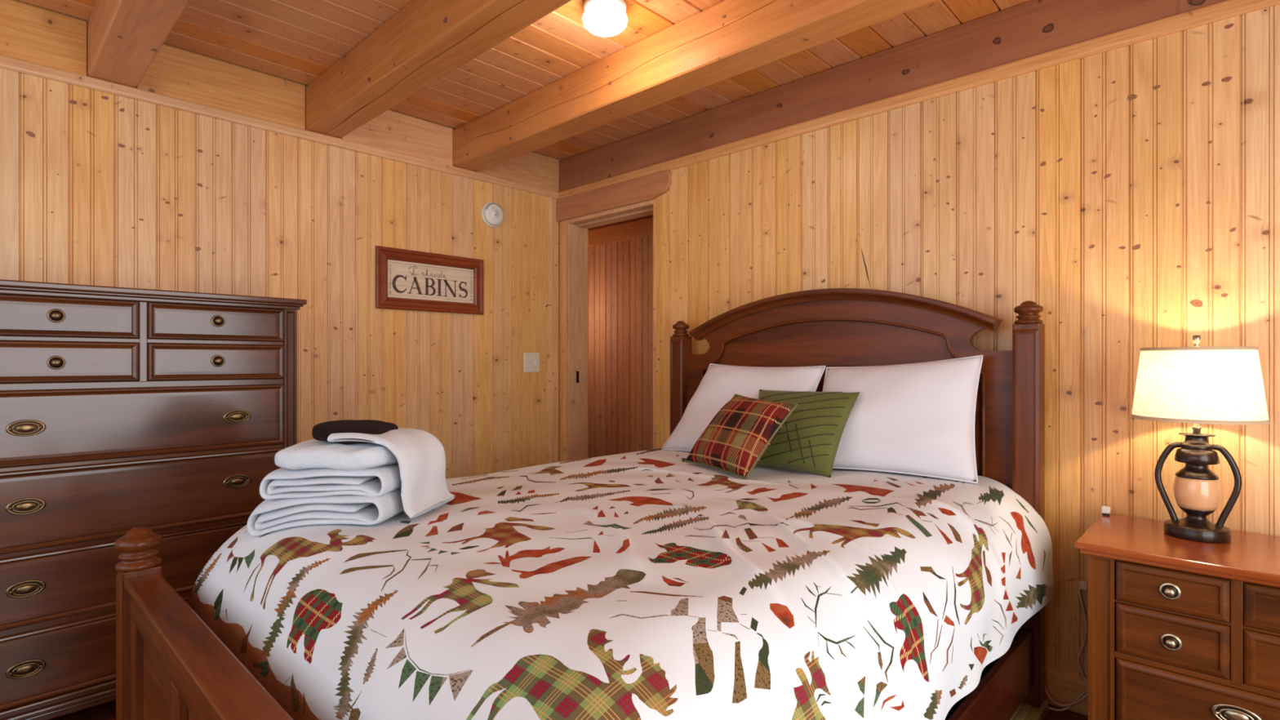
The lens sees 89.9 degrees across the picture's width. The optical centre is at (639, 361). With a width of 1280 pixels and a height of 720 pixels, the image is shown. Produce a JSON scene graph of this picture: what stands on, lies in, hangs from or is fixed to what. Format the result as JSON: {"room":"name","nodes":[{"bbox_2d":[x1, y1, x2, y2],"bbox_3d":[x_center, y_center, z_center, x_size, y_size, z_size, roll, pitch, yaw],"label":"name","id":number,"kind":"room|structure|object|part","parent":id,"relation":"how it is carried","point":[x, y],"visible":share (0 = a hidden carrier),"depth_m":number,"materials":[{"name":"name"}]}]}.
{"room":"cabin bedroom","nodes":[
{"label":"cabin bedroom","id":0,"kind":"room"},
{"bbox_2d":[0,0,559,479],"bbox_3d":[-1.910,-0.090,2.792,0.122,2.600,4.010,0,0,44],"label":"wall","id":1,"kind":"structure","parent":0,"point":[97,188],"depth_m":3.03,"materials":[{"name":"brown wood"}]},
{"bbox_2d":[0,54,558,199],"bbox_3d":[-1.883,-1.078,2.725,0.014,0.046,3.950,0,0,44],"label":"trim","id":2,"kind":"structure","parent":1,"relation":"attached to","point":[7,63],"depth_m":2.84,"materials":[{"name":"brown wood"}]},
{"bbox_2d":[375,245,483,315],"bbox_3d":[-1.131,-0.434,3.507,0.023,0.319,0.631,0,0,44],"label":"wall sign","id":3,"kind":"object","parent":1,"relation":"attached to","point":[406,279],"visible":1,"depth_m":3.48,"materials":[{"name":"brown wood"}]},
{"bbox_3d":[-1.325,-0.434,3.300,0.020,0.319,0.064,0,0,44],"label":"frame rail","id":4,"kind":"part","parent":3,"relation":"part of","materials":[{"name":"brown wood"}]},
{"bbox_3d":[-1.130,-0.307,3.506,0.020,0.064,0.631,0,0,44],"label":"frame rail","id":5,"kind":"part","parent":3,"relation":"part of","materials":[{"name":"brown wood"}]},
{"bbox_3d":[-1.130,-0.562,3.506,0.020,0.064,0.631,0,0,44],"label":"frame rail","id":6,"kind":"part","parent":3,"relation":"part of","materials":[{"name":"brown wood"}]},
{"bbox_3d":[-0.934,-0.434,3.711,0.020,0.319,0.064,0,0,44],"label":"frame rail","id":7,"kind":"part","parent":3,"relation":"part of","materials":[{"name":"brown wood"}]},
{"bbox_2d":[480,201,503,227],"bbox_3d":[-0.861,-0.870,3.779,0.042,0.150,0.150,0,0,44],"label":"smoke detector","id":8,"kind":"object","parent":1,"relation":"attached to","point":[492,215],"visible":1,"depth_m":3.76,"materials":[{"name":"beige plastic"}]},
{"bbox_2d":[524,352,539,372],"bbox_3d":[-0.668,0.004,3.996,0.020,0.122,0.120,0,0,44],"label":"light switch","id":9,"kind":"object","parent":1,"relation":"attached to","point":[531,360],"visible":1,"depth_m":4.00,"materials":[{"name":"beige plastic"}]},
{"bbox_2d":[20,0,1030,160],"bbox_3d":[-0.287,-1.350,1.309,4.520,0.080,4.120,0,0,44],"label":"ceiling","id":10,"kind":"structure","parent":0,"point":[299,41],"depth_m":2.66,"materials":[{"name":"brown wood"}]},
{"bbox_2d":[87,0,190,88],"bbox_3d":[-0.490,-1.205,1.015,4.410,0.210,0.150,0,0,44],"label":"ceiling beam","id":11,"kind":"structure","parent":10,"relation":"attached to","point":[125,37],"depth_m":2.20,"materials":[{"name":"brown wood"}]},
{"bbox_2d":[305,0,571,137],"bbox_3d":[0.059,-1.206,1.591,4.410,0.209,0.166,0,0,44],"label":"ceiling beam","id":12,"kind":"structure","parent":10,"relation":"attached to","point":[425,41],"depth_m":2.40,"materials":[{"name":"brown wood"}]},
{"bbox_2d":[582,0,627,36],"bbox_3d":[-0.128,-1.261,2.352,0.168,0.098,0.168,0,0,44],"label":"ceiling lamp","id":13,"kind":"object","parent":10,"relation":"attached to","point":[602,18],"visible":1,"depth_m":2.31,"materials":[{"name":"white glass"}]},
{"bbox_3d":[-0.128,-1.299,2.352,0.160,0.022,0.160,0,0,44],"label":"mounting plate","id":14,"kind":"part","parent":13,"relation":"part of","materials":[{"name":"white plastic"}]},
{"bbox_2d":[453,0,937,171],"bbox_3d":[0.591,-1.205,2.151,4.410,0.210,0.158,0,0,44],"label":"ceiling beam","id":15,"kind":"structure","parent":10,"relation":"attached to","point":[728,38],"depth_m":2.53,"materials":[{"name":"brown wood"}]},
{"bbox_2d":[559,0,1227,191],"bbox_3d":[1.155,-1.203,2.671,4.510,0.214,0.158,0,0,44],"label":"ceiling beam","id":16,"kind":"structure","parent":10,"relation":"attached to","point":[1031,28],"depth_m":2.67,"materials":[{"name":"brown wood"}]},
{"bbox_2d":[48,699,1088,719],"bbox_3d":[-0.529,1.240,2.127,6.000,0.060,4.950,0,0,44],"label":"floor","id":17,"kind":"structure","parent":0,"point":[106,711],"depth_m":2.20,"materials":[{"name":"brown wood"}]},
{"bbox_2d":[0,279,306,719],"bbox_3d":[-1.877,0.479,2.365,0.496,1.461,1.049,0,0,44],"label":"dresser","id":18,"kind":"object","parent":17,"relation":"on","point":[167,413],"visible":0.72,"depth_m":2.15,"materials":[{"name":"brown wood"}]},
{"bbox_3d":[-1.915,0.958,2.000,0.008,0.052,0.092,0,0,44],"label":"plate","id":19,"kind":"part","parent":18,"relation":"part of","materials":[{"name":"gold metal"}]},
{"bbox_3d":[-1.915,0.708,2.000,0.008,0.052,0.092,0,0,44],"label":"plate","id":20,"kind":"part","parent":18,"relation":"part of","materials":[{"name":"gold metal"}]},
{"bbox_3d":[-1.915,0.206,2.000,0.008,0.052,0.092,0,0,44],"label":"plate","id":21,"kind":"part","parent":18,"relation":"part of","materials":[{"name":"gold metal"}]},
{"bbox_3d":[-1.915,0.450,2.000,0.008,0.052,0.092,0,0,44],"label":"plate","id":22,"kind":"part","parent":18,"relation":"part of","materials":[{"name":"gold metal"}]},
{"bbox_3d":[-1.867,0.002,2.051,0.006,0.045,0.045,0,0,44],"label":"plate","id":23,"kind":"part","parent":18,"relation":"part of","materials":[{"name":"gold metal"}]},
{"bbox_3d":[-1.867,-0.148,2.051,0.006,0.045,0.045,0,0,44],"label":"plate","id":24,"kind":"part","parent":18,"relation":"part of","materials":[{"name":"gold metal"}]},
{"bbox_3d":[-1.860,0.002,2.045,0.017,0.022,0.022,0,0,44],"label":"knob","id":25,"kind":"part","parent":18,"relation":"part of","materials":[{"name":"gold metal"}]},
{"bbox_3d":[-1.860,-0.148,2.045,0.017,0.022,0.022,0,0,44],"label":"knob","id":26,"kind":"part","parent":18,"relation":"part of","materials":[{"name":"gold metal"}]},
{"bbox_3d":[-1.723,1.104,2.219,0.048,0.068,1.021,0,0,44],"label":"moulding","id":27,"kind":"part","parent":18,"relation":"part of","materials":[{"name":"brown wood"}]},
{"bbox_3d":[-1.880,0.000,2.052,0.022,0.130,0.439,0,0,44],"label":"drawer","id":28,"kind":"part","parent":18,"relation":"part of","materials":[{"name":"brown wood"}]},
{"bbox_3d":[-1.880,-0.144,2.052,0.022,0.127,0.439,0,0,44],"label":"drawer","id":29,"kind":"part","parent":18,"relation":"part of","materials":[{"name":"brown wood"}]},
{"bbox_3d":[-1.722,0.957,2.218,0.022,0.223,0.897,0,0,44],"label":"drawer","id":30,"kind":"part","parent":18,"relation":"part of","materials":[{"name":"brown wood"}]},
{"bbox_3d":[-1.731,0.835,2.226,0.026,0.022,0.899,0,0,44],"label":"rail","id":31,"kind":"part","parent":18,"relation":"part of","materials":[{"name":"brown wood"}]},
{"bbox_3d":[-1.722,0.715,2.218,0.022,0.219,0.897,0,0,44],"label":"drawer","id":32,"kind":"part","parent":18,"relation":"part of","materials":[{"name":"brown wood"}]},
{"bbox_3d":[-1.731,0.597,2.226,0.026,0.018,0.899,0,0,44],"label":"rail","id":33,"kind":"part","parent":18,"relation":"part of","materials":[{"name":"brown wood"}]},
{"bbox_3d":[-1.731,0.332,2.226,0.026,0.016,0.899,0,0,44],"label":"rail","id":34,"kind":"part","parent":18,"relation":"part of","materials":[{"name":"brown wood"}]},
{"bbox_3d":[-1.731,0.077,2.226,0.026,0.025,0.899,0,0,44],"label":"rail","id":35,"kind":"part","parent":18,"relation":"part of","materials":[{"name":"brown wood"}]},
{"bbox_3d":[-1.731,-0.073,2.226,0.026,0.017,0.899,0,0,44],"label":"rail","id":36,"kind":"part","parent":18,"relation":"part of","materials":[{"name":"brown wood"}]},
{"bbox_3d":[-1.722,0.464,2.218,0.022,0.250,0.897,0,0,44],"label":"drawer","id":37,"kind":"part","parent":18,"relation":"part of","materials":[{"name":"brown wood"}]},
{"bbox_3d":[-1.722,0.206,2.218,0.022,0.235,0.897,0,0,44],"label":"drawer","id":38,"kind":"part","parent":18,"relation":"part of","materials":[{"name":"brown wood"}]},
{"bbox_3d":[-1.884,-0.216,2.372,0.476,0.014,1.009,0,0,44],"label":"cornice","id":39,"kind":"part","parent":18,"relation":"part of","materials":[{"name":"brown wood"}]},
{"bbox_3d":[-1.562,0.000,2.386,0.022,0.130,0.432,0,0,44],"label":"drawer","id":40,"kind":"part","parent":18,"relation":"part of","materials":[{"name":"brown wood"}]},
{"bbox_3d":[-1.562,-0.144,2.386,0.022,0.127,0.432,0,0,44],"label":"drawer","id":41,"kind":"part","parent":18,"relation":"part of","materials":[{"name":"brown wood"}]},
{"bbox_3d":[-1.561,-0.004,2.373,0.006,0.045,0.045,0,0,44],"label":"plate","id":42,"kind":"part","parent":18,"relation":"part of","materials":[{"name":"gold metal"}]},
{"bbox_3d":[-1.561,-0.152,2.373,0.006,0.045,0.045,0,0,44],"label":"plate","id":43,"kind":"part","parent":18,"relation":"part of","materials":[{"name":"gold metal"}]},
{"bbox_3d":[-1.554,-0.004,2.366,0.017,0.022,0.022,0,0,44],"label":"knob","id":44,"kind":"part","parent":18,"relation":"part of","materials":[{"name":"gold metal"}]},
{"bbox_3d":[-1.554,-0.152,2.366,0.017,0.022,0.022,0,0,44],"label":"knob","id":45,"kind":"part","parent":18,"relation":"part of","materials":[{"name":"gold metal"}]},
{"bbox_3d":[-1.518,0.450,2.417,0.008,0.052,0.092,0,0,44],"label":"plate","id":46,"kind":"part","parent":18,"relation":"part of","materials":[{"name":"gold metal"}]},
{"bbox_3d":[-1.518,0.206,2.417,0.008,0.052,0.092,0,0,44],"label":"plate","id":47,"kind":"part","parent":18,"relation":"part of","materials":[{"name":"gold metal"}]},
{"bbox_2d":[114,288,1044,719],"bbox_3d":[0.009,0.451,1.951,1.664,1.519,2.312,0,0,44],"label":"bed","id":48,"kind":"object","parent":17,"relation":"on","point":[171,665],"visible":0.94,"depth_m":2.20,"materials":[{"name":"brown wood"}]},
{"bbox_3d":[-1.348,0.859,1.659,0.081,0.602,0.004,0,0,44],"label":"post panel","id":49,"kind":"part","parent":48,"relation":"part of","materials":[{"name":"brown wood"}]},
{"bbox_3d":[-1.318,0.874,1.690,0.083,0.672,0.082,0,0,44],"label":"post","id":50,"kind":"part","parent":48,"relation":"part of","materials":[{"name":"brown wood"}]},
{"bbox_3d":[-1.096,0.823,1.472,0.412,0.347,0.016,0,0,44],"label":"footboard panel","id":51,"kind":"part","parent":48,"relation":"part of","materials":[{"name":"brown wood"}]},
{"bbox_3d":[-0.755,0.616,1.147,1.481,0.079,0.044,0,0,44],"label":"footboard rail","id":52,"kind":"part","parent":48,"relation":"part of","materials":[{"name":"brown wood"}]},
{"bbox_3d":[-0.755,0.823,1.147,0.412,0.347,0.016,0,0,44],"label":"footboard panel","id":53,"kind":"part","parent":48,"relation":"part of","materials":[{"name":"brown wood"}]},
{"bbox_2d":[188,448,1053,719],"bbox_3d":[0.036,0.758,1.963,1.720,0.730,2.108,0,0,44],"label":"duvet","id":54,"kind":"object","parent":48,"relation":"on","point":[649,584],"visible":0.83,"depth_m":1.31,"materials":[{"name":"white fabric"}]},
{"bbox_2d":[246,487,403,537],"bbox_3d":[-0.828,0.400,1.772,0.397,0.122,0.239,0,0,10],"label":"folded towel","id":55,"kind":"object","parent":54,"relation":"on","point":[275,514],"visible":0.62,"depth_m":1.67,"materials":[{"name":"white fabric"}]},
{"bbox_2d":[259,462,401,499],"bbox_3d":[-0.813,0.319,1.772,0.366,0.090,0.234,0,0,10],"label":"folded towel","id":56,"kind":"object","parent":55,"relation":"on","point":[282,482],"visible":0.69,"depth_m":1.67,"materials":[{"name":"white fabric"}]},
{"bbox_2d":[274,439,398,471],"bbox_3d":[-0.806,0.250,1.771,0.318,0.071,0.235,0,0,9],"label":"folded towel","id":57,"kind":"object","parent":56,"relation":"on","point":[313,453],"visible":0.7,"depth_m":1.67,"materials":[{"name":"white fabric"}]},
{"bbox_2d":[327,427,455,518],"bbox_3d":[-0.683,0.298,1.797,0.245,0.225,0.267,0,0,9],"label":"hand towel","id":58,"kind":"object","parent":57,"relation":"on","point":[420,455],"visible":0.91,"depth_m":1.73,"materials":[{"name":"white fabric"}]},
{"bbox_2d":[311,419,398,444],"bbox_3d":[-0.786,0.194,1.778,0.195,0.060,0.145,0,0,9],"label":"washcloth","id":59,"kind":"object","parent":58,"relation":"on","point":[322,431],"visible":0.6,"depth_m":1.72,"materials":[{"name":"brown fabric"}]},
{"bbox_2d":[684,393,798,479],"bbox_3d":[0.368,0.269,2.422,0.220,0.277,0.441,0,0,-25],"label":"throw cushion","id":60,"kind":"object","parent":54,"relation":"on","point":[735,439],"visible":1,"depth_m":2.33,"materials":[{"name":"red fabric"}]},
{"bbox_2d":[661,363,826,451],"bbox_3d":[0.435,0.210,2.835,0.734,0.405,0.272,0,0,44],"label":"pillow","id":61,"kind":"object","parent":54,"relation":"on","point":[720,383],"visible":0.56,"depth_m":2.85,"materials":[{"name":"white fabric"}]},
{"bbox_2d":[755,389,859,477],"bbox_3d":[0.589,0.260,2.479,0.450,0.295,0.238,0,0,44],"label":"throw cushion","id":62,"kind":"object","parent":54,"relation":"on","point":[808,441],"visible":0.75,"depth_m":2.37,"materials":[{"name":"green fabric"}]},
{"bbox_2d":[822,355,982,484],"bbox_3d":[0.914,0.194,2.373,0.610,0.438,0.264,0,0,44],"label":"pillow","id":63,"kind":"object","parent":54,"relation":"on","point":[918,418],"visible":0.85,"depth_m":2.28,"materials":[{"name":"white fabric"}]},
{"bbox_3d":[0.183,0.524,3.267,0.081,1.272,0.004,0,0,44],"label":"post panel","id":64,"kind":"part","parent":48,"relation":"part of","materials":[{"name":"brown wood"}]},
{"bbox_3d":[0.211,0.539,3.297,0.083,1.342,0.078,0,0,44],"label":"post","id":65,"kind":"part","parent":48,"relation":"part of","materials":[{"name":"brown wood"}]},
{"bbox_3d":[0.777,0.303,2.757,1.295,0.987,0.015,0,0,44],"label":"panel moulding","id":66,"kind":"part","parent":48,"relation":"part of","materials":[{"name":"brown wood"}]},
{"bbox_3d":[0.789,0.303,2.770,1.280,0.973,0.012,0,0,44],"label":"headboard panel","id":67,"kind":"part","parent":48,"relation":"part of","materials":[{"name":"brown wood"}]},
{"bbox_3d":[0.771,-0.209,2.750,1.386,0.200,0.078,0,0,44],"label":"crown moulding","id":68,"kind":"part","parent":48,"relation":"part of","materials":[{"name":"brown wood"}]},
{"bbox_3d":[0.784,0.315,2.765,1.481,1.191,0.030,0,0,44],"label":"headboard frame","id":69,"kind":"part","parent":48,"relation":"part of","materials":[{"name":"brown wood"}]},
{"bbox_2d":[944,640,1013,719],"bbox_3d":[0.031,0.910,1.973,1.488,0.280,2.140,0,0,44],"label":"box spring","id":70,"kind":"object","parent":48,"relation":"in","point":[988,667],"visible":0.02,"depth_m":1.85,"materials":[{"name":"fabric"}]},
{"bbox_3d":[0.585,1.002,1.405,0.026,0.193,2.134,0,0,44],"label":"rail","id":71,"kind":"part","parent":48,"relation":"part of","materials":[{"name":"brown wood"}]},
{"bbox_3d":[1.315,0.524,2.188,0.081,1.272,0.004,0,0,44],"label":"post panel","id":72,"kind":"part","parent":48,"relation":"part of","materials":[{"name":"brown wood"}]},
{"bbox_3d":[1.344,0.539,2.218,0.083,1.342,0.078,0,0,44],"label":"post","id":73,"kind":"part","parent":48,"relation":"part of","materials":[{"name":"brown wood"}]},
{"bbox_2d":[1010,699,1048,719],"bbox_3d":[1.266,1.189,2.167,0.145,0.042,0.265,0,0,44],"label":"wooden board","id":74,"kind":"object","parent":17,"relation":"on","point":[1024,712],"visible":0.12,"depth_m":2.14,"materials":[{"name":"brown wood"}]},
{"bbox_2d":[1044,580,1088,711],"bbox_3d":[1.457,0.976,2.213,0.160,0.455,0.039,0,0,28],"label":"power cord","id":75,"kind":"object","parent":17,"relation":"on","point":[1082,584],"visible":0.88,"depth_m":2.18,"materials":[{"name":"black plastic"}]},
{"bbox_2d":[1074,513,1279,719],"bbox_3d":[1.624,0.857,1.742,0.666,0.706,0.487,0,0,44],"label":"nightstand","id":76,"kind":"object","parent":17,"relation":"on","point":[1179,628],"visible":0.99,"depth_m":1.67,"materials":[{"name":"brown wood"}]},
{"bbox_2d":[1101,506,1111,515],"bbox_3d":[1.535,0.490,2.112,0.024,0.028,0.022,0,0,44],"label":"charger","id":77,"kind":"object","parent":76,"relation":"on","point":[1106,510],"visible":1,"depth_m":2.10,"materials":[{"name":"white plastic"}]},
{"bbox_3d":[1.373,0.597,1.662,0.022,0.022,0.017,0,0,44],"label":"knob","id":78,"kind":"part","parent":76,"relation":"part of","materials":[{"name":"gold metal"}]},
{"bbox_3d":[1.379,0.597,1.669,0.044,0.044,0.006,0,0,44],"label":"plate","id":79,"kind":"part","parent":76,"relation":"part of","materials":[{"name":"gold metal"}]},
{"bbox_3d":[1.374,0.729,1.661,0.022,0.022,0.017,0,0,44],"label":"knob","id":80,"kind":"part","parent":76,"relation":"part of","materials":[{"name":"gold metal"}]},
{"bbox_3d":[1.381,0.729,1.667,0.044,0.044,0.006,0,0,44],"label":"plate","id":81,"kind":"part","parent":76,"relation":"part of","materials":[{"name":"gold metal"}]},
{"bbox_3d":[1.385,0.725,1.675,0.228,0.133,0.021,0,0,44],"label":"drawer","id":82,"kind":"part","parent":76,"relation":"part of","materials":[{"name":"brown wood"}]},
{"bbox_3d":[1.385,0.596,1.675,0.228,0.106,0.021,0,0,44],"label":"drawer","id":83,"kind":"part","parent":76,"relation":"part of","materials":[{"name":"brown wood"}]},
{"bbox_3d":[1.486,0.800,1.597,0.494,0.016,0.028,0,0,44],"label":"rail","id":84,"kind":"part","parent":76,"relation":"part of","materials":[{"name":"brown wood"}]},
{"bbox_3d":[1.486,0.653,1.597,0.494,0.007,0.028,0,0,44],"label":"rail","id":85,"kind":"part","parent":76,"relation":"part of","materials":[{"name":"brown wood"}]},
{"bbox_3d":[1.486,0.538,1.597,0.494,0.008,0.028,0,0,44],"label":"rail","id":86,"kind":"part","parent":76,"relation":"part of","materials":[{"name":"brown wood"}]},
{"bbox_3d":[1.477,0.965,1.588,0.482,0.311,0.021,0,0,44],"label":"drawer","id":87,"kind":"part","parent":76,"relation":"part of","materials":[{"name":"brown wood"}]},
{"bbox_2d":[1130,334,1270,543],"bbox_3d":[1.608,0.213,1.852,0.303,0.582,0.303,0,0,44],"label":"table lamp","id":88,"kind":"object","parent":76,"relation":"on","point":[1196,384],"visible":1,"depth_m":1.79,"materials":[{"name":"white fabric"}]},
{"bbox_3d":[1.561,0.353,1.897,0.062,0.238,0.016,0,0,44],"label":"handle","id":89,"kind":"part","parent":88,"relation":"part of","materials":[{"name":"brown metal"}]},
{"bbox_3d":[1.608,0.062,1.852,0.300,0.207,0.300,0,0,44],"label":"lamp shade","id":90,"kind":"part","parent":88,"relation":"part of","materials":[{"name":"fabric"}]},
{"bbox_3d":[1.654,0.353,1.808,0.062,0.238,0.016,0,0,44],"label":"handle","id":91,"kind":"part","parent":88,"relation":"part of","materials":[{"name":"brown metal"}]},
{"bbox_3d":[1.471,0.875,1.581,0.097,0.055,0.008,0,0,44],"label":"plate","id":92,"kind":"part","parent":76,"relation":"part of","materials":[{"name":"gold metal"}]},
{"bbox_3d":[1.569,0.725,1.500,0.228,0.133,0.021,0,0,44],"label":"drawer","id":93,"kind":"part","parent":76,"relation":"part of","materials":[{"name":"brown wood"}]},
{"bbox_3d":[1.569,0.596,1.500,0.228,0.106,0.021,0,0,44],"label":"drawer","id":94,"kind":"part","parent":76,"relation":"part of","materials":[{"name":"brown wood"}]},
{"bbox_2d":[588,214,653,457],"bbox_3d":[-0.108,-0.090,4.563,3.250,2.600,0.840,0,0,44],"label":"door","id":95,"kind":"structure","parent":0,"point":[620,273],"depth_m":5.05,"materials":[{"name":"brown wood"}]},
{"bbox_2d":[588,216,653,247],"bbox_3d":[0.090,-1.020,4.807,3.000,0.140,0.012,0,0,44],"label":"trim","id":96,"kind":"structure","parent":95,"relation":"attached to","point":[641,228],"depth_m":5.02,"materials":[{"name":"brown wood"}]},
{"bbox_2d":[559,4,1279,678],"bbox_3d":[1.122,0.050,2.701,4.600,2.320,0.161,0,0,44],"label":"wall","id":97,"kind":"structure","parent":0,"point":[1131,194],"depth_m":2.23,"materials":[{"name":"brown wood"}]},
{"bbox_2d":[565,198,654,461],"bbox_3d":[-0.140,0.145,3.913,0.760,2.130,0.175,0,0,44],"label":"door frame","id":98,"kind":"structure","parent":97,"relation":"in","point":[576,228],"depth_m":4.14,"materials":[{"name":"brown wood"}]},
{"bbox_3d":[-0.404,0.098,4.156,0.003,0.075,0.022,0,0,44],"label":"strike plate","id":99,"kind":"part","parent":98,"relation":"part of","materials":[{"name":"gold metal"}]},
{"bbox_2d":[556,169,671,222],"bbox_3d":[-0.182,-0.977,3.818,0.971,0.138,0.022,0,0,44],"label":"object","id":100,"kind":"structure","parent":97,"relation":"attached to","point":[644,188],"depth_m":3.77,"materials":[{"name":"brown wood"}]},
{"bbox_2d":[557,0,1279,199],"bbox_3d":[1.062,-1.073,2.637,4.400,0.054,0.016,0,0,44],"label":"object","id":101,"kind":"structure","parent":97,"relation":"attached to","point":[1228,9],"depth_m":2.42,"materials":[{"name":"brown wood"}]},
{"bbox_2d":[1044,666,1088,715],"bbox_3d":[1.362,1.147,2.351,3.570,0.127,0.016,0,0,44],"label":"baseboard","id":102,"kind":"structure","parent":97,"relation":"attached to","point":[1064,687],"depth_m":2.23,"materials":[{"name":"brown wood"}]},
{"bbox_2d":[1080,577,1088,614],"bbox_3d":[1.544,0.805,2.183,0.075,0.118,0.008,0,0,44],"label":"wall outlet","id":103,"kind":"object","parent":97,"relation":"attached to","point":[1084,594],"visible":0.11,"depth_m":2.20,"materials":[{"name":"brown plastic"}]}
]}

